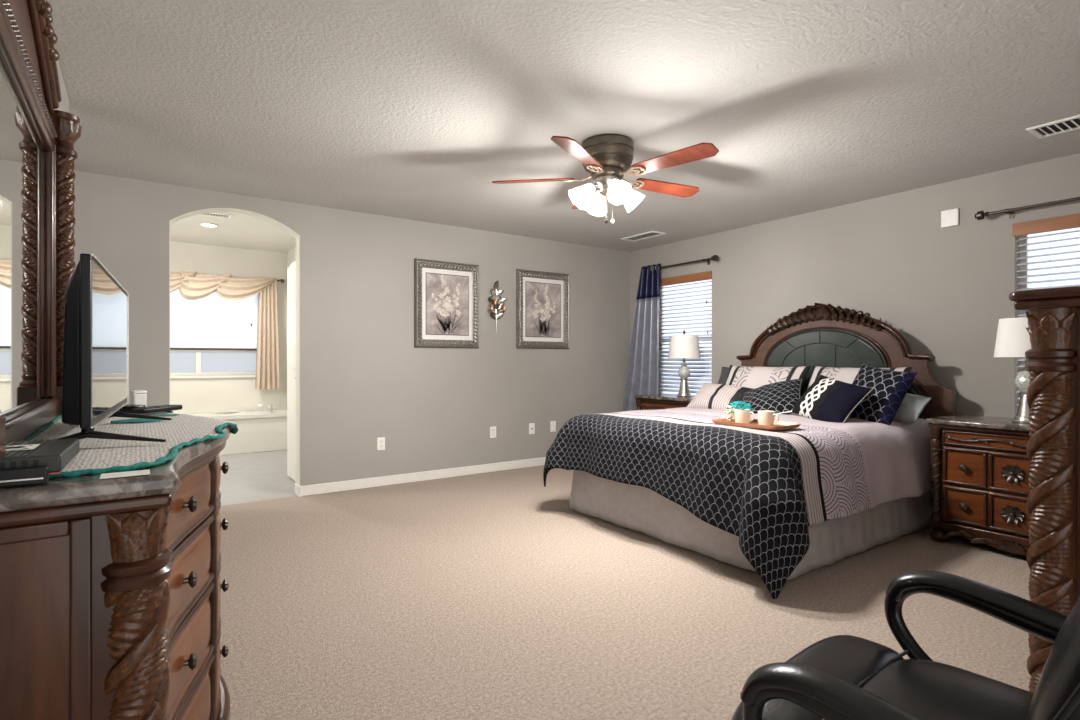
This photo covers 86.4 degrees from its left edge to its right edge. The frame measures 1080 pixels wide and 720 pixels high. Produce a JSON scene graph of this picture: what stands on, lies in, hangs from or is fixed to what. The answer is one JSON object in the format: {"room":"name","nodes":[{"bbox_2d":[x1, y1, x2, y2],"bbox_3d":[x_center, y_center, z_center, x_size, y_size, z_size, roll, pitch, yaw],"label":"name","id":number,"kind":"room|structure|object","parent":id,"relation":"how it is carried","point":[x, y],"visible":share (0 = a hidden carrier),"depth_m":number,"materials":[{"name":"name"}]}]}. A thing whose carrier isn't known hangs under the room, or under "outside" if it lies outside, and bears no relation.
{"room":"bedroom","nodes":[
{"label":"bedroom","id":0,"kind":"room"},
{"bbox_2d":[54,47,68,112],"bbox_3d":[-1.204,-0.085,1.123,0.120,2.440,4.220,0,0,-35],"label":"wall","id":1,"kind":"structure","parent":0,"point":[64,104],"depth_m":2.62,"materials":[{"name":"beige paint"}]},
{"bbox_2d":[170,241,286,413],"bbox_3d":[-4.789,-0.165,7.005,3.360,2.600,0.130,0,0,-35],"label":"wall","id":2,"kind":"structure","parent":0,"point":[195,395],"depth_m":7.48,"materials":[{"name":"beige paint"}]},
{"bbox_2d":[170,350,256,378],"bbox_3d":[-4.600,-0.388,7.100,2.140,1.235,0.130,0,0,-35],"label":"window","id":3,"kind":"structure","parent":2,"relation":"in","point":[183,363],"depth_m":7.40,"materials":[{"name":"white glass"}]},
{"bbox_2d":[170,289,258,349],"bbox_3d":[-4.589,-0.565,7.085,2.060,0.875,0.052,0,0,-35],"label":"roller shade","id":4,"kind":"object","parent":2,"relation":"attached to","point":[212,322],"visible":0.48,"depth_m":7.36,"materials":[{"name":"white fabric"}]},
{"bbox_2d":[170,212,295,252],"bbox_3d":[-3.860,-1.515,5.673,3.360,0.100,3.317,0,0,-35],"label":"ceiling","id":5,"kind":"structure","parent":0,"point":[241,230],"depth_m":6.66,"materials":[{"name":"beige paint"}]},
{"bbox_2d":[199,223,218,226],"bbox_3d":[-3.582,-1.458,6.219,0.190,0.011,0.190,0,0,-35],"label":"recessed light","id":6,"kind":"object","parent":5,"relation":"in","point":[201,224],"visible":1,"depth_m":6.21,"materials":[{"name":"white paint"}]},
{"bbox_2d":[199,212,231,218],"bbox_3d":[-3.268,-1.458,5.768,0.300,0.011,0.160,0,0,-35],"label":"ceiling vent","id":7,"kind":"object","parent":5,"relation":"in","point":[214,214],"visible":0.64,"depth_m":5.78,"materials":[{"name":"white plastic"}]},
{"bbox_2d":[287,247,295,267],"bbox_3d":[-2.495,-0.165,6.565,0.100,2.600,3.217,0,0,-35],"label":"wall","id":8,"kind":"structure","parent":0,"point":[291,255],"depth_m":7.62,"materials":[{"name":"beige paint"}]},
{"bbox_2d":[74,170,629,485],"bbox_3d":[-1.683,-0.085,5.090,6.864,2.440,0.130,0,0,-35],"label":"wall","id":9,"kind":"structure","parent":0,"point":[364,379],"depth_m":5.26,"materials":[{"name":"beige paint"}]},
{"bbox_2d":[169,208,299,485],"bbox_3d":[-2.413,-0.028,4.584,0.917,2.325,0.126,0,0,-35],"label":"trim","id":10,"kind":"structure","parent":9,"relation":"attached to","point":[288,230],"depth_m":4.79,"materials":[{"name":"beige paint"}]},
{"bbox_2d":[287,263,295,481],"bbox_3d":[-2.247,0.114,5.276,0.089,2.018,0.780,0,0,-35],"label":"door","id":11,"kind":"structure","parent":9,"relation":"in","point":[291,271],"depth_m":5.42,"materials":[{"name":"white paint"}]},
{"bbox_2d":[294,483,302,496],"bbox_3d":[-2.030,1.091,4.835,0.040,0.088,0.152,0,0,-35],"label":"baseboard","id":12,"kind":"structure","parent":9,"relation":"attached to","point":[298,490],"depth_m":4.79,"materials":[{"name":"white paint"}]},
{"bbox_2d":[377,437,384,450],"bbox_3d":[-1.431,0.755,5.181,0.072,0.116,0.010,0,0,-35],"label":"wall outlet","id":13,"kind":"object","parent":9,"relation":"attached to","point":[381,440],"visible":1,"depth_m":5.18,"materials":[{"name":"white plastic"}]},
{"bbox_2d":[302,457,545,495],"bbox_3d":[-0.447,1.093,5.865,3.749,0.085,0.014,0,0,-35],"label":"baseboard","id":14,"kind":"structure","parent":9,"relation":"attached to","point":[322,488],"depth_m":5.37,"materials":[{"name":"white paint"}]},
{"bbox_2d":[414,258,478,347],"bbox_3d":[-0.882,-0.532,5.537,0.677,0.825,0.050,0,0,-35],"label":"framed picture","id":15,"kind":"object","parent":9,"relation":"attached to","point":[446,294],"visible":1,"depth_m":5.53,"materials":[{"name":"silver metal"}]},
{"bbox_2d":[490,426,495,437],"bbox_3d":[-0.476,0.735,5.847,0.072,0.116,0.010,0,0,-35],"label":"wall outlet","id":16,"kind":"object","parent":9,"relation":"attached to","point":[492,429],"visible":1,"depth_m":5.84,"materials":[{"name":"white plastic"}]},
{"bbox_2d":[489,281,506,330],"bbox_3d":[-0.434,-0.541,5.841,0.222,0.532,0.057,0,0,-35],"label":"wall decoration","id":17,"kind":"object","parent":9,"relation":"attached to","point":[496,299],"visible":1,"depth_m":5.85,"materials":[{"name":"silver metal"}]},
{"bbox_2d":[529,423,534,433],"bbox_3d":[-0.086,0.730,6.118,0.072,0.116,0.012,0,0,-35],"label":"cable plate","id":18,"kind":"object","parent":9,"relation":"attached to","point":[531,425],"visible":1,"depth_m":6.11,"materials":[{"name":"white plastic"}]},
{"bbox_2d":[516,269,568,348],"bbox_3d":[0.046,-0.537,6.184,0.686,0.825,0.050,0,0,-35],"label":"framed picture","id":19,"kind":"object","parent":9,"relation":"attached to","point":[542,298],"visible":1,"depth_m":6.18,"materials":[{"name":"grey paper"}]},
{"bbox_2d":[550,421,555,431],"bbox_3d":[0.143,0.725,6.280,0.072,0.116,0.008,0,0,-35],"label":"wall plate","id":20,"kind":"object","parent":9,"relation":"attached to","point":[552,423],"visible":1,"depth_m":6.27,"materials":[{"name":"white plastic"}]},
{"bbox_2d":[47,0,1079,251],"bbox_3d":[0.098,-1.355,2.625,6.964,0.100,6.193,0,0,-35],"label":"ceiling","id":21,"kind":"structure","parent":0,"point":[405,109],"depth_m":2.85,"materials":[{"name":"paint"}]},
{"bbox_2d":[492,134,718,223],"bbox_3d":[0.447,-1.059,3.467,1.334,0.490,1.348,0,0,-35],"label":"ceiling fan","id":22,"kind":"object","parent":21,"relation":"hanging from","point":[607,157],"visible":1,"depth_m":3.35,"materials":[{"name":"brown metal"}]},
{"bbox_2d":[621,231,665,241],"bbox_3d":[1.083,-1.298,6.041,0.200,0.011,0.470,0,0,-35],"label":"ceiling vent","id":23,"kind":"object","parent":21,"relation":"in","point":[650,234],"visible":1,"depth_m":6.02,"materials":[{"name":"white plastic"}]},
{"bbox_2d":[1026,115,1079,138],"bbox_3d":[2.961,-1.298,3.114,0.230,0.011,0.460,0,0,-35],"label":"ceiling vent","id":24,"kind":"object","parent":21,"relation":"in","point":[1072,123],"visible":1,"depth_m":3.22,"materials":[{"name":"white plastic"}]},
{"bbox_2d":[219,450,1030,719],"bbox_3d":[-0.854,1.185,3.989,6.964,0.100,9.520,0,0,-35],"label":"floor","id":25,"kind":"structure","parent":0,"point":[481,596],"depth_m":2.63,"materials":[{"name":"carpet"}]},
{"bbox_2d":[0,426,229,719],"bbox_3d":[-1.146,0.664,1.596,0.500,0.942,1.630,0,0,-35],"label":"dresser","id":26,"kind":"object","parent":25,"relation":"on","point":[110,588],"visible":0.83,"depth_m":0.94,"materials":[{"name":"brown wood"}]},
{"bbox_2d":[0,466,48,487],"bbox_3d":[-0.825,0.178,0.855,0.145,0.026,0.016,0,0,-32],"label":"cable modem","id":27,"kind":"object","parent":26,"relation":"on","point":[12,477],"visible":1,"depth_m":0.87,"materials":[{"name":"black plastic"}]},
{"bbox_2d":[0,0,81,456],"bbox_3d":[-1.246,-0.448,1.405,0.113,1.280,1.456,0,0,-35],"label":"dresser mirror","id":28,"kind":"object","parent":26,"relation":"on","point":[38,155],"visible":0.89,"depth_m":1.59,"materials":[{"name":"brown wood"}]},
{"bbox_2d":[0,50,45,414],"bbox_3d":[-1.273,-0.285,1.386,0.004,0.815,1.200,0,0,-35],"label":"mirror glass","id":29,"kind":"object","parent":28,"relation":"on","point":[22,136],"depth_m":1.47,"materials":[{"name":"white"}]},
{"bbox_2d":[100,469,149,478],"bbox_3d":[-0.693,0.191,0.962,0.067,0.002,0.044,0,0,-35],"label":"paper card","id":30,"kind":"object","parent":26,"relation":"on","point":[138,472],"visible":1,"depth_m":0.95,"materials":[{"name":"white paper"}]},
{"bbox_2d":[23,411,237,478],"bbox_3d":[-1.124,0.224,1.627,0.505,0.089,1.534,0,0,-35],"label":"doily","id":31,"kind":"object","parent":26,"relation":"on","point":[95,456],"visible":0.46,"depth_m":1.37,"materials":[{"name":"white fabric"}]},
{"bbox_2d":[0,439,79,473],"bbox_3d":[-0.898,0.167,0.958,0.183,0.039,0.231,0,0,-33],"label":"media box","id":32,"kind":"object","parent":31,"relation":"on","point":[56,454],"visible":0.82,"depth_m":0.93,"materials":[{"name":"black plastic"}]},
{"bbox_2d":[57,253,171,441],"bbox_3d":[-1.109,-0.014,1.497,0.244,0.397,0.806,0,0,-31],"label":"television","id":33,"kind":"object","parent":31,"relation":"on","point":[95,389],"visible":0.97,"depth_m":1.20,"materials":[{"name":"black plastic"}]},
{"bbox_2d":[120,404,145,412],"bbox_3d":[-1.467,0.171,2.025,0.150,0.026,0.070,0,0,15],"label":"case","id":34,"kind":"object","parent":31,"relation":"on","point":[127,408],"visible":0.25,"depth_m":1.98,"materials":[{"name":"black plastic"}]},
{"bbox_2d":[130,390,146,404],"bbox_3d":[-1.524,0.150,2.180,0.044,0.068,0.044,0,0,35],"label":"box","id":35,"kind":"object","parent":31,"relation":"on","point":[137,396],"visible":0.8,"depth_m":2.17,"materials":[{"name":"white plastic"}]},
{"bbox_2d":[131,405,181,413],"bbox_3d":[-1.339,0.171,2.016,0.048,0.020,0.180,0,0,7],"label":"remote control","id":36,"kind":"object","parent":31,"relation":"on","point":[150,409],"visible":1,"depth_m":1.98,"materials":[{"name":"black plastic"}]},
{"bbox_2d":[188,409,286,454],"bbox_3d":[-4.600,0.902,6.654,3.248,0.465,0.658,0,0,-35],"label":"bathtub","id":37,"kind":"object","parent":25,"relation":"on","point":[261,430],"visible":0.15,"depth_m":7.08,"materials":[{"name":"ceramic"}]},
{"bbox_2d":[258,404,274,412],"bbox_3d":[-3.461,0.612,7.254,0.192,0.116,0.220,0,0,-35],"label":"faucet","id":38,"kind":"object","parent":37,"relation":"on","point":[271,410],"visible":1,"depth_m":7.25,"materials":[{"name":"silver metal"}]},
{"bbox_2d":[634,393,694,409],"bbox_3d":[1.436,0.751,5.848,0.513,0.767,0.880,0,0,-35],"label":"nightstand","id":39,"kind":"object","parent":25,"relation":"on","point":[665,400],"visible":0.07,"depth_m":5.81,"materials":[{"name":"brown wood"}]},
{"bbox_2d":[668,330,699,396],"bbox_3d":[1.451,0.032,5.786,0.318,0.672,0.318,0,0,-35],"label":"table lamp","id":40,"kind":"object","parent":39,"relation":"on","point":[684,346],"visible":1,"depth_m":5.69,"materials":[{"name":"silver metal"}]},
{"bbox_2d":[569,303,955,579],"bbox_3d":[1.547,0.333,4.200,2.036,1.605,1.860,0,0,-35],"label":"bed","id":41,"kind":"object","parent":25,"relation":"on","point":[819,334],"visible":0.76,"depth_m":4.04,"materials":[{"name":"brown wood"}]},
{"bbox_2d":[543,407,931,598],"bbox_3d":[1.381,0.756,4.066,2.124,0.733,2.086,0,0,-35],"label":"comforter","id":42,"kind":"object","parent":41,"relation":"on","point":[764,488],"visible":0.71,"depth_m":3.22,"materials":[{"name":"fabric"}]},
{"bbox_2d":[686,383,752,409],"bbox_3d":[1.497,0.320,4.776,0.253,0.243,0.513,0,0,-38],"label":"throw pillow","id":43,"kind":"object","parent":42,"relation":"on","point":[710,395],"visible":0.67,"depth_m":4.72,"materials":[{"name":"fabric"}]},
{"bbox_2d":[718,367,729,383],"bbox_3d":[1.817,0.250,5.120,0.238,0.374,0.627,0,0,-33],"label":"bed pillow","id":44,"kind":"object","parent":42,"relation":"on","point":[725,370],"visible":0.06,"depth_m":5.30,"materials":[{"name":"grey fabric"}]},
{"bbox_2d":[712,417,800,429],"bbox_3d":[1.302,0.385,3.481,0.276,0.023,0.464,0,0,-38],"label":"serving tray","id":45,"kind":"object","parent":42,"relation":"on","point":[779,425],"visible":0.81,"depth_m":3.42,"materials":[{"name":"brown wood"}]},
{"bbox_2d":[722,401,753,421],"bbox_3d":[1.265,0.325,3.634,0.172,0.132,0.178,0,0,-35],"label":"flower bouquet","id":46,"kind":"object","parent":45,"relation":"on","point":[737,405],"visible":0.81,"depth_m":3.62,"materials":[{"name":"teal plant"}]},
{"bbox_2d":[734,409,754,423],"bbox_3d":[1.254,0.346,3.529,0.116,0.085,0.094,0,0,14],"label":"mug","id":47,"kind":"object","parent":45,"relation":"on","point":[741,416],"visible":0.94,"depth_m":3.49,"materials":[{"name":"white ceramic"}]},
{"bbox_2d":[758,410,778,425],"bbox_3d":[1.356,0.346,3.416,0.116,0.085,0.094,0,0,18],"label":"mug","id":48,"kind":"object","parent":45,"relation":"on","point":[765,417],"visible":0.94,"depth_m":3.38,"materials":[{"name":"white ceramic"}]},
{"bbox_2d":[726,365,810,389],"bbox_3d":[1.843,0.250,4.822,0.287,0.406,0.740,0,0,-38],"label":"pillow sham","id":49,"kind":"object","parent":42,"relation":"on","point":[743,376],"visible":0.38,"depth_m":4.79,"materials":[{"name":"fabric"}]},
{"bbox_2d":[789,374,873,422],"bbox_3d":[1.970,0.280,3.923,0.255,0.355,0.502,0,0,-16],"label":"throw pillow","id":50,"kind":"object","parent":42,"relation":"on","point":[827,399],"visible":0.85,"depth_m":3.83,"materials":[{"name":"fabric"}]},
{"bbox_2d":[807,366,912,388],"bbox_3d":[2.267,0.250,4.215,0.287,0.406,0.740,0,0,-32],"label":"pillow sham","id":51,"kind":"object","parent":42,"relation":"on","point":[847,375],"visible":0.12,"depth_m":4.29,"materials":[{"name":"fabric"}]},
{"bbox_2d":[849,364,916,424],"bbox_3d":[2.259,0.250,3.893,0.237,0.449,0.478,0,0,-13],"label":"throw pillow","id":52,"kind":"object","parent":42,"relation":"on","point":[881,405],"visible":0.73,"depth_m":3.77,"materials":[{"name":"blue fabric"}]},
{"bbox_2d":[893,393,930,423],"bbox_3d":[2.413,0.334,3.951,0.268,0.220,0.407,0,0,-36],"label":"bed pillow","id":53,"kind":"object","parent":42,"relation":"on","point":[912,406],"visible":0.41,"depth_m":3.80,"materials":[{"name":"grey fabric"}]},
{"bbox_2d":[742,378,801,413],"bbox_3d":[1.747,0.310,4.364,0.508,0.344,0.412,0,0,33],"label":"throw pillow","id":54,"kind":"object","parent":41,"relation":"on","point":[781,397],"visible":0.71,"depth_m":4.27,"materials":[{"name":"fabric"}]},
{"bbox_2d":[731,571,1079,719],"bbox_3d":[0.732,0.570,0.942,0.678,1.128,0.724,0,0,-40],"label":"office chair","id":55,"kind":"object","parent":25,"relation":"on","point":[838,677],"visible":1,"depth_m":1.03,"materials":[{"name":"black leather"}]},
{"bbox_2d":[925,414,1030,554],"bbox_3d":[2.874,0.751,3.401,0.513,0.767,0.880,0,0,-35],"label":"nightstand","id":56,"kind":"object","parent":25,"relation":"on","point":[980,490],"visible":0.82,"depth_m":3.41,"materials":[{"name":"brown wood"}]},
{"bbox_2d":[994,311,1030,422],"bbox_3d":[2.877,0.032,3.391,0.318,0.672,0.318,0,0,-35],"label":"table lamp","id":57,"kind":"object","parent":56,"relation":"on","point":[1013,338],"visible":0.41,"depth_m":3.36,"materials":[{"name":"white fabric"}]},
{"bbox_2d":[1008,286,1079,692],"bbox_3d":[2.056,0.467,1.645,1.075,1.337,0.865,0,0,-35],"label":"chest","id":58,"kind":"object","parent":25,"relation":"on","point":[1053,366],"visible":0.82,"depth_m":1.63,"materials":[{"name":"brown wood"}]},
{"bbox_2d":[630,153,1079,417],"bbox_3d":[2.886,-0.085,4.496,0.150,2.440,6.073,0,0,-35],"label":"wall","id":59,"kind":"structure","parent":0,"point":[946,290],"depth_m":4.42,"materials":[{"name":"beige paint"}]},
{"bbox_2d":[645,255,717,270],"bbox_3d":[1.510,-1.025,6.232,0.120,0.070,1.065,0,0,-35],"label":"curtain rod","id":60,"kind":"object","parent":59,"relation":"attached to","point":[714,257],"visible":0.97,"depth_m":5.98,"materials":[{"name":"brown metal"}]},
{"bbox_2d":[622,264,660,411],"bbox_3d":[1.152,0.015,6.654,0.111,2.180,0.658,0,0,-35],"label":"window curtain","id":61,"kind":"object","parent":60,"relation":"hanging from","point":[642,374],"visible":0.69,"depth_m":6.58,"materials":[{"name":"grey fabric"}]},
{"bbox_2d":[659,279,711,394],"bbox_3d":[1.588,-0.233,6.317,0.145,1.375,0.815,0,0,-35],"label":"window","id":62,"kind":"structure","parent":59,"relation":"in","point":[707,283],"depth_m":6.36,"materials":[{"name":"white glass"}]},
{"bbox_2d":[659,271,711,392],"bbox_3d":[1.562,-0.248,6.299,0.083,1.343,0.827,0,0,-35],"label":"window blind","id":63,"kind":"object","parent":62,"relation":"attached to","point":[707,275],"visible":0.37,"depth_m":6.25,"materials":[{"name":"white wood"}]},
{"bbox_2d":[941,208,958,227],"bbox_3d":[2.990,-1.035,4.196,0.021,0.124,0.110,0,0,-35],"label":"wall plate","id":64,"kind":"object","parent":59,"relation":"attached to","point":[949,218],"visible":1,"depth_m":4.19,"materials":[{"name":"white plastic"}]},
{"bbox_2d":[974,197,1079,219],"bbox_3d":[3.423,-0.995,3.489,0.120,0.070,1.305,0,0,-35],"label":"curtain rod","id":65,"kind":"object","parent":59,"relation":"attached to","point":[980,215],"visible":1,"depth_m":3.82,"materials":[{"name":"brown metal"}]},
{"bbox_2d":[1019,227,1079,399],"bbox_3d":[3.530,-0.233,3.533,0.145,1.375,0.955,0,0,-35],"label":"window","id":66,"kind":"structure","parent":59,"relation":"in","point":[1075,234],"depth_m":3.83,"materials":[{"name":"white paint"}]},
{"bbox_2d":[1013,214,1079,411],"bbox_3d":[3.505,-0.248,3.515,0.083,1.343,0.967,0,0,-35],"label":"window blind","id":67,"kind":"object","parent":66,"relation":"attached to","point":[1069,221],"visible":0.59,"depth_m":3.76,"materials":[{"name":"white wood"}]},
{"bbox_3d":[-4.554,-1.065,7.018,2.661,0.052,0.115,0,0,-35],"label":"curtain rod","id":68,"kind":"object","parent":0,"visible":0},
{"bbox_2d":[170,270,279,388],"bbox_3d":[-4.352,-0.358,7.037,2.191,1.476,0.084,0,0,-35],"label":"curtain","id":69,"kind":"object","parent":68,"relation":"hanging from","point":[192,286],"visible":0.68,"depth_m":7.52,"materials":[{"name":"beige fabric"}]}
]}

